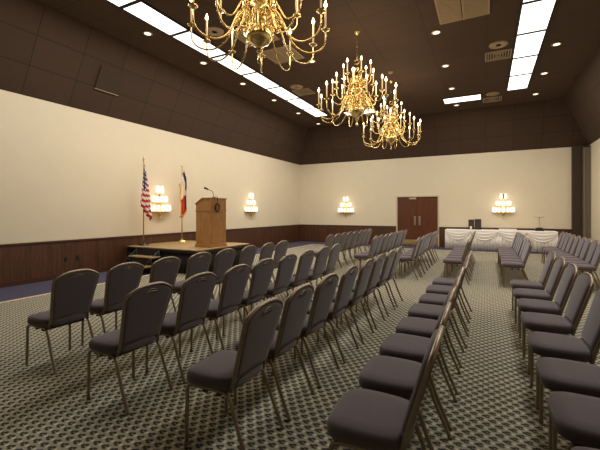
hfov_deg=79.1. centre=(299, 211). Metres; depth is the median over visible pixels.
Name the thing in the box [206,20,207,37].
candle
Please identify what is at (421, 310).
banquet chair
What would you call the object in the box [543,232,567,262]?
banquet chair
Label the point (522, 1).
recessed light
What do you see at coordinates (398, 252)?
banquet chair
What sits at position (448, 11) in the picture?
ceiling panel
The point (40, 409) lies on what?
floor
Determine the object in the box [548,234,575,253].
banquet chair
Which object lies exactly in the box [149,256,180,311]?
banquet chair
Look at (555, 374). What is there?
banquet chair
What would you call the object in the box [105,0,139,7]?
recessed light
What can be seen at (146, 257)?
steps
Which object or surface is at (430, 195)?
trim
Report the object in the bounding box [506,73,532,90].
recessed light
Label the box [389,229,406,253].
banquet chair
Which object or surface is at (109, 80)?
access panel
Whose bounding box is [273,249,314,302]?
banquet chair
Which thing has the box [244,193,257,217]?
wall sconce
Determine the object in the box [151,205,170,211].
lampshade
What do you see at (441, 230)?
trim
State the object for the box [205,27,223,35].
ceiling speaker
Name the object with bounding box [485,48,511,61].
ceiling vent
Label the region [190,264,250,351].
banquet chair
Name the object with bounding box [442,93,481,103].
recessed light
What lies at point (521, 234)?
banquet chair
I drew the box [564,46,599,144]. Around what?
ceiling
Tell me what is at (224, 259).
banquet chair
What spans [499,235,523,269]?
banquet chair
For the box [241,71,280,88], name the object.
recessed light
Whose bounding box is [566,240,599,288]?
banquet chair
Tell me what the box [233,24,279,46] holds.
ceiling vent
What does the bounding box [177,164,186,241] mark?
state flag
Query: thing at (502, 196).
lampshade
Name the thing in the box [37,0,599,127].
ceiling
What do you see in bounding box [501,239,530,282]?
banquet chair
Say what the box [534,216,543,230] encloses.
stand
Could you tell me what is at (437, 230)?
banquet chair
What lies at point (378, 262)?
banquet chair
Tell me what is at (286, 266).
banquet chair
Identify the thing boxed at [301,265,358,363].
banquet chair
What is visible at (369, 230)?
banquet chair
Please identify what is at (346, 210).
lampshade
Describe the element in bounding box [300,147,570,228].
wall
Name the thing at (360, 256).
banquet chair
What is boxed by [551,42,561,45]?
recessed light
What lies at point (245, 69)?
recessed light
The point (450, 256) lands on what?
banquet chair
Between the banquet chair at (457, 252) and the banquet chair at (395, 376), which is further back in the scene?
the banquet chair at (457, 252)
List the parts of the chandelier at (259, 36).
arm, arm, arm, arm, arm, arm, arm, arm, arm, arm, arm, arm, arm, arm, arm, arm, arm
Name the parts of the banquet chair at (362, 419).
leg, seat frame, seat, leg, backrest, frame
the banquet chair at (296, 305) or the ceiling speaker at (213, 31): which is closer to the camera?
the banquet chair at (296, 305)
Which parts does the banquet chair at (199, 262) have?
seat, frame, backrest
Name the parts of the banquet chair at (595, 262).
seat, backrest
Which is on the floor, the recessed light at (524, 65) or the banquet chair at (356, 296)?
the banquet chair at (356, 296)
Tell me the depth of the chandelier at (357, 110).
8.12 m
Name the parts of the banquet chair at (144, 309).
leg, seat frame, leg, seat, leg, frame, backrest, leg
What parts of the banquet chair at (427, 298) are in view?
seat, leg, frame, leg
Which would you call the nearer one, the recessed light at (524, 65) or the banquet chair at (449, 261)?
the banquet chair at (449, 261)
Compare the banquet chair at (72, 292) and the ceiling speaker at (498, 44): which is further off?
the ceiling speaker at (498, 44)
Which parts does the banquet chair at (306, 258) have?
seat, frame, backrest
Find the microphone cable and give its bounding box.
[214,197,219,211]
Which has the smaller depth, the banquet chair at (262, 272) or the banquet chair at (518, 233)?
the banquet chair at (262, 272)
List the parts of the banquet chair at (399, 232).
backrest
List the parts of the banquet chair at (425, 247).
backrest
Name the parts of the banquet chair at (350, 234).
backrest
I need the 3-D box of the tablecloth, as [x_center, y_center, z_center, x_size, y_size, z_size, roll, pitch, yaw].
[7.752,1.099,14.229,3.816,0.778,0.802,0,0,27]
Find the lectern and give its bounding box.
[195,197,226,247]
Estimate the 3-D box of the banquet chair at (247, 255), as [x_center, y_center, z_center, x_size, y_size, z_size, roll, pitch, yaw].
[-1.070,1.032,6.246,0.545,0.946,0.461,0,0,26]
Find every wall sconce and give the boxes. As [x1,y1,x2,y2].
[151,186,170,219]
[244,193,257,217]
[338,197,353,215]
[492,194,514,218]
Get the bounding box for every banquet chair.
[25,269,99,374]
[81,262,143,345]
[86,281,173,414]
[145,272,216,383]
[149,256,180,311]
[172,252,211,294]
[184,297,284,449]
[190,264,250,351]
[212,248,235,299]
[219,245,256,297]
[222,258,274,335]
[233,283,314,420]
[250,242,274,282]
[250,253,296,311]
[271,273,339,387]
[272,240,288,279]
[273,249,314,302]
[292,246,329,291]
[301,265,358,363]
[310,243,340,287]
[314,234,333,266]
[323,259,373,343]
[325,233,341,269]
[327,325,444,449]
[337,231,353,263]
[338,232,347,266]
[340,254,385,328]
[343,231,358,261]
[345,230,363,260]
[350,229,367,254]
[354,236,378,269]
[355,229,371,252]
[355,250,395,316]
[358,302,452,449]
[360,234,383,267]
[367,233,388,258]
[367,246,402,306]
[372,232,393,259]
[379,287,457,430]
[385,231,400,254]
[388,232,396,251]
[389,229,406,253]
[395,237,420,279]
[396,275,461,394]
[397,230,403,246]
[401,236,424,276]
[405,234,427,272]
[408,233,430,267]
[408,266,464,367]
[412,232,432,265]
[415,232,434,264]
[418,231,436,262]
[419,260,468,347]
[426,255,469,331]
[432,250,472,318]
[433,230,438,258]
[443,238,470,284]
[446,237,471,279]
[448,236,472,276]
[450,235,472,272]
[452,233,473,267]
[453,233,474,266]
[455,232,474,263]
[457,231,475,260]
[497,232,518,264]
[498,233,520,250]
[498,233,522,266]
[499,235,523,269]
[499,236,525,276]
[500,237,528,258]
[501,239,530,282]
[501,240,532,287]
[510,251,555,317]
[513,257,565,331]
[517,263,577,349]
[520,272,594,373]
[527,289,599,409]
[536,357,599,449]
[541,232,563,263]
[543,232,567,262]
[545,233,571,257]
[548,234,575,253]
[548,391,599,449]
[556,235,580,274]
[556,237,586,273]
[565,238,591,272]
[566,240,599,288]
[568,243,599,288]
[571,446,599,449]
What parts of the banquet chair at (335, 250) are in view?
seat, frame, backrest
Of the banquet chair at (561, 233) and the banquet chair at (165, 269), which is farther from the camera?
the banquet chair at (561, 233)
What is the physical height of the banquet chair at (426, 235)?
0.946 m
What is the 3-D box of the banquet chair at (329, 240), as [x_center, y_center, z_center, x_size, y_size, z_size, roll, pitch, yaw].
[0.560,1.032,9.264,0.545,0.946,0.461,0,0,28]
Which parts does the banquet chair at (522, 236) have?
seat, backrest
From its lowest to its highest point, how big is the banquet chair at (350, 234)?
0.946 m
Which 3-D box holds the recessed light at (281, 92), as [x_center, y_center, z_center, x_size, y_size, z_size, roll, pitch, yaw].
[-0.564,-4.055,12.430,0.600,0.030,1.340,0,0,27]
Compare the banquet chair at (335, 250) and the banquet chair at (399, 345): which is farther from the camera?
the banquet chair at (335, 250)
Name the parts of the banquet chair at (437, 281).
seat, leg, leg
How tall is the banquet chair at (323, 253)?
0.946 m
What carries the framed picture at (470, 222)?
on the tablecloth
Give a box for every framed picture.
[468,220,473,228]
[475,219,480,229]
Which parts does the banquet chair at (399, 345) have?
seat, leg, leg, backrest, frame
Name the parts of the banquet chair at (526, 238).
seat, backrest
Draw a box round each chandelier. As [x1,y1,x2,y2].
[187,0,329,72]
[316,31,397,126]
[362,80,421,149]
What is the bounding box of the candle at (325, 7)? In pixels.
[325,7,326,26]
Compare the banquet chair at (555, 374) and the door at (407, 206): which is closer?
the banquet chair at (555, 374)
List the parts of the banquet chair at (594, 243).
seat, backrest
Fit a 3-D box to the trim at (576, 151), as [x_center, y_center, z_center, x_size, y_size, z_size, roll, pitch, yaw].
[10.231,-0.465,13.432,0.280,3.930,0.160,0,0,27]
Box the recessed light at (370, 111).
[342,108,376,115]
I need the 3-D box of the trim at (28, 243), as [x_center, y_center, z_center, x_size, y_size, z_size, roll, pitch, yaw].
[0.236,0.660,6.733,11.400,0.040,21.200,0,0,27]
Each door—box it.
[398,197,416,244]
[417,197,437,245]
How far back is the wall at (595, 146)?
12.44 m
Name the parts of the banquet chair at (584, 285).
leg, leg, seat, backrest, frame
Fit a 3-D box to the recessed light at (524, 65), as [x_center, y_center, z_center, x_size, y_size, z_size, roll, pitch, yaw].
[6.191,-4.055,10.087,0.620,0.030,1.390,0,0,27]
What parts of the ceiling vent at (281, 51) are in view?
grille panel, grille panel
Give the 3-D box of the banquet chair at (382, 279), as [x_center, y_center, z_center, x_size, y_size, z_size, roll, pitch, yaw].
[1.143,1.032,5.510,0.545,0.946,0.461,0,0,27]
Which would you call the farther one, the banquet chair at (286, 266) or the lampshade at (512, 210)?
the lampshade at (512, 210)
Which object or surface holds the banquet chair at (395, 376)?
on the floor
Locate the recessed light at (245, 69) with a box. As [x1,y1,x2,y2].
[211,54,256,75]
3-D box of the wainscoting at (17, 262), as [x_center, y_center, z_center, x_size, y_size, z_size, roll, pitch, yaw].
[-4.823,1.090,9.325,0.030,0.820,21.200,0,0,27]
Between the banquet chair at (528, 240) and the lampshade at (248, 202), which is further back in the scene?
the lampshade at (248, 202)
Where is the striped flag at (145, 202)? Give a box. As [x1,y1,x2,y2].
[138,157,151,245]
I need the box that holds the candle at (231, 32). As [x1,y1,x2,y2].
[231,32,232,47]
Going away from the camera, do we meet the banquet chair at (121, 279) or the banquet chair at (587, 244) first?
the banquet chair at (121, 279)
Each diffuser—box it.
[108,0,134,5]
[289,99,313,108]
[344,109,373,114]
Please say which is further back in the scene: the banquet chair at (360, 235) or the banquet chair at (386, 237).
the banquet chair at (360, 235)
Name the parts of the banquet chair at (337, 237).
backrest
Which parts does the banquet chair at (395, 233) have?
backrest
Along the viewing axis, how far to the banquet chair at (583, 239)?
8.19 m
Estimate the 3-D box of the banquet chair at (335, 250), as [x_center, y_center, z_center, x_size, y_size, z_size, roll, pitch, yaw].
[0.430,1.032,6.544,0.545,0.946,0.461,0,0,26]
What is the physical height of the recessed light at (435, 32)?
0.017 m
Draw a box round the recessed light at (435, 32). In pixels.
[431,30,440,34]
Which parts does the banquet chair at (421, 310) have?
seat, leg, leg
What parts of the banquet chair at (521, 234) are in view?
seat, backrest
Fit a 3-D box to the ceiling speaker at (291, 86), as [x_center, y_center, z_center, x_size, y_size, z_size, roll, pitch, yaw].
[-0.112,-4.060,11.799,0.420,0.020,0.420,0,0,27]
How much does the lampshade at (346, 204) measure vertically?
0.190 m
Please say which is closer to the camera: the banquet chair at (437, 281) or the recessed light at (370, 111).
the banquet chair at (437, 281)
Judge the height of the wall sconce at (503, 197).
1.000 m
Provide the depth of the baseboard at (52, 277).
7.78 m
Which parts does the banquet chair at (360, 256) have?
seat, frame, backrest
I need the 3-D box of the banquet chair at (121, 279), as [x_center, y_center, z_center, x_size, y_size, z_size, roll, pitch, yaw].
[-2.145,1.032,4.156,0.545,0.946,0.461,0,0,28]
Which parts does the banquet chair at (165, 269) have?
backrest, leg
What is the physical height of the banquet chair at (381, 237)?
0.946 m
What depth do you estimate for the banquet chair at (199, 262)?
5.05 m
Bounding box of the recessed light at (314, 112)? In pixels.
[303,107,328,116]
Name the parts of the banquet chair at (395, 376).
seat, leg, leg, backrest, frame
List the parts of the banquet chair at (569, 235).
seat, backrest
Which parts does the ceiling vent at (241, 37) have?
grille panel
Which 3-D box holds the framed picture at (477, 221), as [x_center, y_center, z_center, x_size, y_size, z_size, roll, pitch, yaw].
[7.181,0.498,14.650,0.240,0.420,0.145,0,0,27]
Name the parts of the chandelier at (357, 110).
arm, arm, arm, arm, arm, arm, arm, arm, arm, arm, arm, arm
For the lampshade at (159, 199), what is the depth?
10.57 m
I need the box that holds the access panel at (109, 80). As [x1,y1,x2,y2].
[95,65,124,95]
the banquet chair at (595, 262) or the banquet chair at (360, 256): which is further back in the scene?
the banquet chair at (360, 256)
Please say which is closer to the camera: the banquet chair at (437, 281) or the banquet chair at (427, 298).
the banquet chair at (427, 298)
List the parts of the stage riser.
edge rail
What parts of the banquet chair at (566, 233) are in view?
seat, backrest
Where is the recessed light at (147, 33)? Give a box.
[142,31,152,35]
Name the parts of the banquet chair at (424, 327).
seat, leg, backrest, leg, frame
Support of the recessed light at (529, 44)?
in the ceiling at (396, 36)
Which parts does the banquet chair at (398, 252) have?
leg, frame, backrest, leg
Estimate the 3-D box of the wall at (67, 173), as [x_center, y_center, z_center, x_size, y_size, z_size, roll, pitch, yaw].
[-4.925,-0.465,9.378,0.200,3.930,21.200,0,0,27]
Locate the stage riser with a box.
[127,240,249,273]
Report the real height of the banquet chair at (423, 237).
0.946 m
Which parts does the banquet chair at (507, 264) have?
leg, seat, backrest, frame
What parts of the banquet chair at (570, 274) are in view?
leg, seat, backrest, frame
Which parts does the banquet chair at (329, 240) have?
backrest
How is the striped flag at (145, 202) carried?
on the stage riser
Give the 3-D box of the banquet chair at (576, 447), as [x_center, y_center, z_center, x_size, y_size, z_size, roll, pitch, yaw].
[1.332,1.032,1.322,0.545,0.946,0.461,0,0,26]
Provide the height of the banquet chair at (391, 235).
0.946 m
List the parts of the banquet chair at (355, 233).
backrest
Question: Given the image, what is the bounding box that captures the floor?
[0,241,599,449]
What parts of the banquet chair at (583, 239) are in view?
seat, backrest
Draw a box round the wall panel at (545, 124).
[300,98,586,164]
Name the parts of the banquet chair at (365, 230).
backrest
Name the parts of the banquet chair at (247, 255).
frame, backrest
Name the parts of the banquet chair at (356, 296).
seat, leg, frame, backrest, leg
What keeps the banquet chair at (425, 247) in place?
on the floor
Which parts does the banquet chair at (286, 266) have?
seat, frame, backrest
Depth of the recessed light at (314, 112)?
14.77 m
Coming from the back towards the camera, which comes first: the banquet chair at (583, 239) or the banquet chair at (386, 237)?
the banquet chair at (386, 237)
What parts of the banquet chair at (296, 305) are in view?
leg, seat, leg, frame, backrest, leg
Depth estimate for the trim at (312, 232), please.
17.91 m
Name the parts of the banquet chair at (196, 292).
leg, leg, leg, seat, frame, backrest, leg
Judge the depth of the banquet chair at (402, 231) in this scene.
11.32 m
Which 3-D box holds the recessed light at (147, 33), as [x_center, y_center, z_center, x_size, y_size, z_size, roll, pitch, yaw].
[-3.465,-4.061,8.259,0.220,0.017,0.220,0,0,27]
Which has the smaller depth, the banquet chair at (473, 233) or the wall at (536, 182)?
the banquet chair at (473, 233)
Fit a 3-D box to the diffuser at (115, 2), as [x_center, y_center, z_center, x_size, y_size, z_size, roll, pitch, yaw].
[-3.615,-4.059,6.476,0.528,0.022,1.248,0,0,27]
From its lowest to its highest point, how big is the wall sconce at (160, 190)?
1.000 m
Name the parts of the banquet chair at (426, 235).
backrest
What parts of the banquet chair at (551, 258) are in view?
leg, seat, backrest, frame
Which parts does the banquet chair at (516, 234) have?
backrest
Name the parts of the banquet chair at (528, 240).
seat, backrest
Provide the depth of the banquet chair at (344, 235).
10.08 m
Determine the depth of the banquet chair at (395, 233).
10.41 m
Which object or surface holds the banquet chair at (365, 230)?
on the floor
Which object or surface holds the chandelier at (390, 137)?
hanging from the ceiling at (396, 36)
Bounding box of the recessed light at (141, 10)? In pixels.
[120,0,188,35]
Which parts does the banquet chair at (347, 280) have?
leg, seat, leg, frame, backrest, leg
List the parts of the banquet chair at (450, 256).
seat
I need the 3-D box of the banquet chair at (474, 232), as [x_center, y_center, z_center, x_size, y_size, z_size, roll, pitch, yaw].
[4.775,1.032,10.508,0.545,0.946,0.461,0,0,27]
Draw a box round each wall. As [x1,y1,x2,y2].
[0,0,307,164]
[0,89,299,243]
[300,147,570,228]
[582,145,590,238]
[590,139,599,241]
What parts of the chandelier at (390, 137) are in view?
arm, arm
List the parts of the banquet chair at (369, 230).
backrest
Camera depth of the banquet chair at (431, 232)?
10.06 m
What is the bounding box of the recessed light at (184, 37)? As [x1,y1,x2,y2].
[170,29,227,57]
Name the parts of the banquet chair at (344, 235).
backrest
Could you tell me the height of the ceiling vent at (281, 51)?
0.020 m
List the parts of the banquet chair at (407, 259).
seat, backrest, frame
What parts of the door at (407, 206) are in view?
kick plate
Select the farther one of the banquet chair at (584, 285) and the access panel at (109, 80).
the access panel at (109, 80)
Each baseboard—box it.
[0,239,299,287]
[300,239,444,246]
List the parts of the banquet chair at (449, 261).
seat, frame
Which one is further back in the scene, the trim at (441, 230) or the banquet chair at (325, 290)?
the trim at (441, 230)
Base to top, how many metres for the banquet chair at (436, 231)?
0.946 m
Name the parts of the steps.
riser panel, frame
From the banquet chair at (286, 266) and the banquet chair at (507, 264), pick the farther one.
the banquet chair at (507, 264)
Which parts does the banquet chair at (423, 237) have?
seat, frame, backrest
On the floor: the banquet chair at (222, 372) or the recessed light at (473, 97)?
the banquet chair at (222, 372)
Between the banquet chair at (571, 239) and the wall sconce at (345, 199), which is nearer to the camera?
the banquet chair at (571, 239)
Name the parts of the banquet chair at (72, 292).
leg, leg, seat, leg, frame, backrest, leg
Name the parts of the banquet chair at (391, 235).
backrest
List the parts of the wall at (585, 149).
panel, panel, panel, panel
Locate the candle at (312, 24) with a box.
[312,24,313,41]
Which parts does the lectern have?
panel, panel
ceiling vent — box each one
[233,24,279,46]
[262,45,304,63]
[292,88,314,95]
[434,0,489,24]
[483,96,501,102]
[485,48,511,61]
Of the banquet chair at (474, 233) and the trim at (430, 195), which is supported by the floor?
the banquet chair at (474, 233)
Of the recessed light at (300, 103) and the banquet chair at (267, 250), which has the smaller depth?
the banquet chair at (267, 250)
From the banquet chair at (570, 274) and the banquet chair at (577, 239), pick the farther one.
the banquet chair at (577, 239)
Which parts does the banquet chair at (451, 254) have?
seat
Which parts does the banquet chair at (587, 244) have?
seat, backrest, frame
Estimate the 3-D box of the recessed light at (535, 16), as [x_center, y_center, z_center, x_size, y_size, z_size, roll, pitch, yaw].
[4.894,-4.055,7.555,0.620,0.030,1.400,0,0,27]
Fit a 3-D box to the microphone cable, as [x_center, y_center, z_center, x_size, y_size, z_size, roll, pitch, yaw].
[-2.161,-0.194,9.332,0.125,0.407,0.193,0,0,27]
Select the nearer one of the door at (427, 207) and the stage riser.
the stage riser
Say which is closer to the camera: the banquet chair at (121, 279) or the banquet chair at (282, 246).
the banquet chair at (121, 279)
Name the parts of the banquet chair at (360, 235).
backrest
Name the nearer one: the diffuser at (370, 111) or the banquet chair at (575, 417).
the banquet chair at (575, 417)
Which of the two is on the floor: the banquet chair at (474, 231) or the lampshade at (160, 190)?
the banquet chair at (474, 231)
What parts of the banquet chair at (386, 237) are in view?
backrest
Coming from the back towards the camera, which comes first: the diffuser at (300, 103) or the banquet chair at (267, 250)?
the diffuser at (300, 103)
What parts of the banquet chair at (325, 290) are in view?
seat, leg, frame, backrest, leg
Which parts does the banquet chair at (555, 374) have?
leg, leg, seat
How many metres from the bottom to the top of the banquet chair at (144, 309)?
0.946 m
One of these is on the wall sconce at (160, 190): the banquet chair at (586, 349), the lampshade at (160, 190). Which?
the lampshade at (160, 190)
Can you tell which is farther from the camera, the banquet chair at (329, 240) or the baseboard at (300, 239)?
the baseboard at (300, 239)
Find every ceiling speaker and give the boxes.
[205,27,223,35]
[290,85,302,88]
[486,92,498,95]
[489,40,507,48]
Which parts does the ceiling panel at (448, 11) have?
grille panel, grille panel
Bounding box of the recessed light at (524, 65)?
[509,55,538,76]
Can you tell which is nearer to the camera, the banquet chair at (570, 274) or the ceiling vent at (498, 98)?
the banquet chair at (570, 274)
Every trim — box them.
[0,224,571,246]
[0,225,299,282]
[300,225,395,241]
[396,195,438,246]
[439,228,571,244]
[571,146,581,237]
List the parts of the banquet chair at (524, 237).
seat, backrest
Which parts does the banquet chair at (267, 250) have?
frame, backrest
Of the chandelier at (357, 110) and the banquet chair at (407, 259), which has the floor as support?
the banquet chair at (407, 259)
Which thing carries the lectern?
on the stage riser
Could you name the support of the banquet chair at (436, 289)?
on the floor
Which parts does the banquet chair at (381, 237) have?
backrest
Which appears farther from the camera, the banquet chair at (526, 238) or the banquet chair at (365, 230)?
the banquet chair at (365, 230)
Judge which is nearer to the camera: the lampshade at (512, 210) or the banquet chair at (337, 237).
the banquet chair at (337, 237)
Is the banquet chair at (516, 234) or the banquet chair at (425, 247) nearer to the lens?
the banquet chair at (425, 247)
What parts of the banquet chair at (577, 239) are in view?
seat, backrest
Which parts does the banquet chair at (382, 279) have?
seat, leg, frame, backrest, leg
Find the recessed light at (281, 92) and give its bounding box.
[266,86,299,100]
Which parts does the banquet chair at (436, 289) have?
seat, leg, leg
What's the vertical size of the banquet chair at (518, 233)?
0.946 m
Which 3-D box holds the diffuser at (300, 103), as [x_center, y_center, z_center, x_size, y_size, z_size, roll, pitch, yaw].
[0.045,-4.059,13.618,0.528,0.022,1.238,0,0,27]
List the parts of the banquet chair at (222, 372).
leg, seat frame, seat, leg, leg, frame, backrest, leg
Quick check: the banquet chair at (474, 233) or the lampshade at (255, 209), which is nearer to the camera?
the banquet chair at (474, 233)
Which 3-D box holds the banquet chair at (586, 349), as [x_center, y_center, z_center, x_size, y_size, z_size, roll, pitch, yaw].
[2.111,1.032,2.846,0.545,0.946,0.461,0,0,27]
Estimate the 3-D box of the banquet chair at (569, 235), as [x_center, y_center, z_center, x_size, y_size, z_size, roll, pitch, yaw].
[6.869,1.032,9.660,0.545,0.946,0.461,0,0,26]
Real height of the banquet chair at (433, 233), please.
0.946 m
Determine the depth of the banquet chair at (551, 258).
5.11 m
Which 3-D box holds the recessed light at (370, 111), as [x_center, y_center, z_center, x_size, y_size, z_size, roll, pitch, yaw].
[2.424,-4.055,14.742,1.270,0.030,0.650,0,0,27]
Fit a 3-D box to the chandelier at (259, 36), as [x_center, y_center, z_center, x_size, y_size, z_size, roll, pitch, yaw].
[-0.530,-3.010,4.732,1.856,2.120,1.856,0,0,27]
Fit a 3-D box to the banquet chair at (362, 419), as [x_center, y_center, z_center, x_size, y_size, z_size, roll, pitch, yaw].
[0.441,1.032,1.847,0.545,0.946,0.461,0,0,26]
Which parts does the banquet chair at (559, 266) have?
leg, seat, backrest, frame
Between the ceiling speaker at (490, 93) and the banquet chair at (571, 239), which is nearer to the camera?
the banquet chair at (571, 239)
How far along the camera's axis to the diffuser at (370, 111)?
14.77 m
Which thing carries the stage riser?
on the floor
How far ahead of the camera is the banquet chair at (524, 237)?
8.52 m
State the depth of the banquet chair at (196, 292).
3.35 m
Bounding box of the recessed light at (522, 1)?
[521,0,537,3]
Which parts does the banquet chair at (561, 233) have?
backrest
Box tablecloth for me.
[445,229,557,252]
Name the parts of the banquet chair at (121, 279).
leg, leg, seat, leg, frame, backrest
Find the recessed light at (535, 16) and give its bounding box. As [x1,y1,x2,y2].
[515,0,557,35]
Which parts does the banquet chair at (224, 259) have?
frame, backrest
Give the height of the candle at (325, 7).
0.275 m
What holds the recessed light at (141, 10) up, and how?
in the ceiling at (396, 36)
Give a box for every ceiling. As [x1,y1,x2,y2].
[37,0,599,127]
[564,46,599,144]
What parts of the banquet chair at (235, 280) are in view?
leg, leg, seat, frame, backrest, leg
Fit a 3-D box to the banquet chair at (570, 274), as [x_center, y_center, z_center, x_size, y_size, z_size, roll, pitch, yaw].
[2.733,1.032,4.038,0.545,0.946,0.461,0,0,27]
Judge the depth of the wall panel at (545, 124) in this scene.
14.92 m
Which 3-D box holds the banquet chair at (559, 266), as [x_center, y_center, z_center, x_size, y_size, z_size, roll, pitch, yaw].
[3.031,1.032,4.622,0.545,0.946,0.461,0,0,26]
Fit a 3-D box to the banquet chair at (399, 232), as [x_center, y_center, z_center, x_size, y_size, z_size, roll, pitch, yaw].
[2.758,1.032,10.979,0.545,0.946,0.461,0,0,27]
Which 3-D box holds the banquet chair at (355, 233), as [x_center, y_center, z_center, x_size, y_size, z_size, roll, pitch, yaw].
[1.474,1.032,11.064,0.545,0.946,0.461,0,0,29]
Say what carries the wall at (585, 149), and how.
on the floor
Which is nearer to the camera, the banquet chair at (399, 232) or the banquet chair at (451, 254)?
the banquet chair at (451, 254)
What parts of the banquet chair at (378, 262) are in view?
seat, leg, backrest, frame, leg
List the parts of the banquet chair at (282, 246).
frame, backrest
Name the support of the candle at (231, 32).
on the chandelier at (259, 36)
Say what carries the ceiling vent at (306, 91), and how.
in the ceiling at (396, 36)
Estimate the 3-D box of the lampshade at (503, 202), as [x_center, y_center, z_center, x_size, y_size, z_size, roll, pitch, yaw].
[8.127,-0.335,14.502,0.580,0.190,0.175,0,0,27]
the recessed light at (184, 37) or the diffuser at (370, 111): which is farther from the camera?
the diffuser at (370, 111)
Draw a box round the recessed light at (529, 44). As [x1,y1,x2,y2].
[511,30,547,58]
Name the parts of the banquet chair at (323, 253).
seat, backrest, frame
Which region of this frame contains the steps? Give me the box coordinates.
[121,248,159,275]
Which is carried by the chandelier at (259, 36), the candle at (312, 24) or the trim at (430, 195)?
the candle at (312, 24)
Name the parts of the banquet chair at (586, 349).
leg, leg, seat, backrest, frame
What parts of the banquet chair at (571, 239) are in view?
seat, backrest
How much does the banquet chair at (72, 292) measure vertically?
0.946 m
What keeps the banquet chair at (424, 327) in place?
on the floor
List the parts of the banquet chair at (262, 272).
leg, seat, frame, backrest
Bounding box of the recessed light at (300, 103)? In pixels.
[286,98,315,109]
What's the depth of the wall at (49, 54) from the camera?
9.14 m

